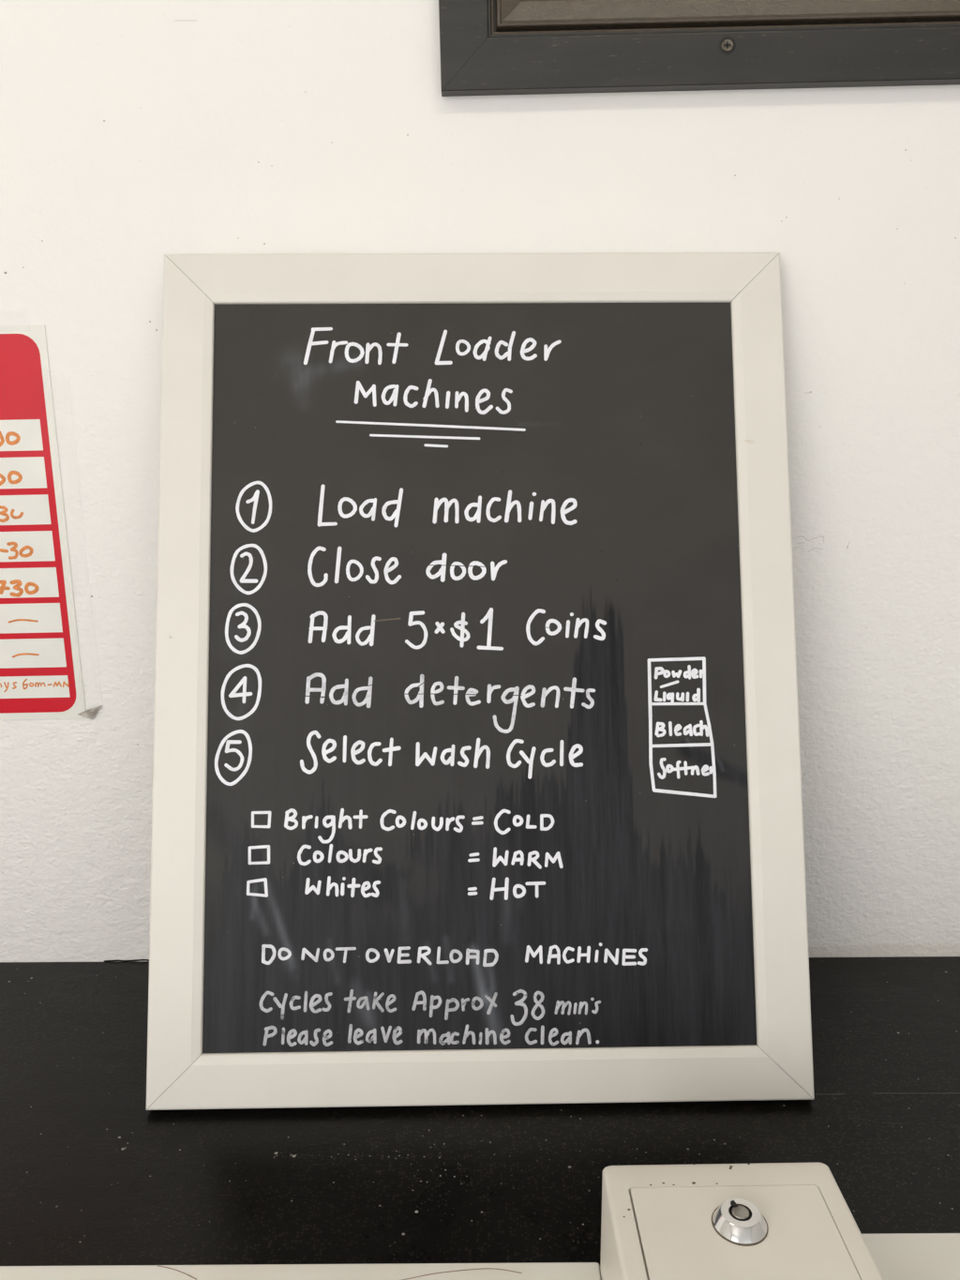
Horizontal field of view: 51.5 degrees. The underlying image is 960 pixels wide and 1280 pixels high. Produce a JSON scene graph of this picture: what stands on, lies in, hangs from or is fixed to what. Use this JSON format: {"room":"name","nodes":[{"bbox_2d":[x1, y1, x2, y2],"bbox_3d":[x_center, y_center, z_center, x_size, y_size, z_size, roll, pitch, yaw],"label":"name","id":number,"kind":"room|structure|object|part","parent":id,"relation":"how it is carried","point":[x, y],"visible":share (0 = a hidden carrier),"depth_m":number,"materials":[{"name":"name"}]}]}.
{"room":"laundromat","nodes":[
{"label":"laundromat","id":0,"kind":"room"},
{"bbox_2d":[0,0,959,962],"bbox_3d":[0.098,-0.146,0.925,4.800,2.600,0.120,0,12,0],"label":"wall","id":1,"kind":"structure","parent":0,"point":[133,133],"depth_m":0.83,"materials":[{"name":"paint"}]},
{"bbox_2d":[0,324,102,720],"bbox_3d":[-0.476,-0.100,0.870,0.260,0.357,0.004,-1,12,0],"label":"list","id":2,"kind":"object","parent":1,"relation":"attached to","point":[40,670],"visible":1,"depth_m":0.88,"materials":[{"name":"paper"}]},
{"bbox_2d":[438,0,959,96],"bbox_3d":[0.294,-0.698,0.740,0.660,0.520,0.015,-1,12,0],"label":"wall frame","id":3,"kind":"object","parent":1,"relation":"attached to","point":[488,47],"visible":1,"depth_m":0.78,"materials":[{"name":"black paint"}]},
{"bbox_3d":[-0.016,-0.691,0.741,0.040,0.520,0.014,-1,12,0],"label":"frame rail","id":4,"kind":"part","parent":3,"relation":"part of","materials":[{"name":"black paint"}]},
{"bbox_3d":[0.018,-0.692,0.741,0.027,0.439,0.014,-1,12,0],"label":"moulding","id":5,"kind":"part","parent":3,"relation":"part of","materials":[{"name":"brown wood"}]},
{"bbox_3d":[0.298,-0.496,0.783,0.579,0.027,0.014,-1,12,0],"label":"moulding","id":6,"kind":"part","parent":3,"relation":"part of","materials":[{"name":"brown wood"}]},
{"bbox_3d":[0.110,1.609,-0.851,4.800,0.100,4.320,0,12,0],"label":"floor","id":7,"kind":"structure","parent":0,"visible":0},
{"bbox_2d":[0,1262,602,1279],"bbox_3d":[-0.224,0.862,0.384,0.600,0.855,0.630,0,12,0],"label":"washing machine","id":8,"kind":"object","parent":7,"relation":"on","point":[544,1271],"visible":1,"depth_m":0.60,"materials":[{"name":"white metal"}]},
{"bbox_2d":[0,956,959,1278],"bbox_3d":[0.003,0.760,0.871,2.500,0.850,0.360,0,12,0],"label":"shelf","id":9,"kind":"object","parent":7,"relation":"on","point":[145,1202],"visible":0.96,"depth_m":0.71,"materials":[{"name":"black paint"}]},
{"bbox_2d":[146,252,814,1110],"bbox_3d":[-0.002,0.018,0.784,0.500,0.639,0.216,0,12,-1],"label":"blackboard","id":10,"kind":"object","parent":9,"relation":"on","point":[476,772],"visible":1,"depth_m":0.78,"materials":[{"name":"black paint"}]},
{"bbox_3d":[-0.232,0.019,0.780,0.041,0.664,0.018,0,-6,-1],"label":"frame rail","id":11,"kind":"part","parent":10,"relation":"part of","materials":[{"name":"beige paint"}]},
{"bbox_3d":[-0.005,-0.293,0.814,0.500,0.041,0.018,0,-6,-1],"label":"frame rail","id":12,"kind":"part","parent":10,"relation":"part of","materials":[{"name":"beige paint"}]},
{"bbox_3d":[0.001,0.329,0.754,0.500,0.039,0.018,0,-6,-1],"label":"frame rail","id":13,"kind":"part","parent":10,"relation":"part of","materials":[{"name":"beige paint"}]},
{"bbox_3d":[0.227,0.015,0.787,0.041,0.664,0.018,0,-6,-1],"label":"frame rail","id":14,"kind":"part","parent":10,"relation":"part of","materials":[{"name":"beige paint"}]},
{"bbox_2d":[9,973,956,1246],"bbox_3d":[0.005,0.346,0.774,0.805,0.001,0.322,0,12,0],"label":"crumbs","id":15,"kind":"object","parent":9,"relation":"on","point":[403,1233],"visible":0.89,"depth_m":0.70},
{"bbox_2d":[861,1233,959,1279],"bbox_3d":[0.510,0.848,0.383,0.600,0.874,0.630,0,12,0],"label":"washing machine","id":16,"kind":"object","parent":7,"relation":"on","point":[896,1256],"visible":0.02,"depth_m":0.58,"materials":[{"name":"white metal"}]},
{"bbox_3d":[0.144,0.855,0.405,0.129,0.855,0.588,0,12,0],"label":"filler panel","id":17,"kind":"object","parent":7,"relation":"on","visible":0},
{"bbox_2d":[600,1162,884,1279],"bbox_3d":[0.140,0.360,0.492,0.134,0.079,0.210,0,12,-1],"label":"box","id":18,"kind":"object","parent":17,"relation":"on","point":[766,1221],"visible":1,"depth_m":0.54,"materials":[{"name":"beige metal"}]},
{"bbox_3d":[0.141,0.332,0.486,0.107,0.005,0.170,0,12,-1],"label":"lid","id":19,"kind":"part","parent":18,"relation":"part of","materials":[{"name":"beige metal"}]}
]}

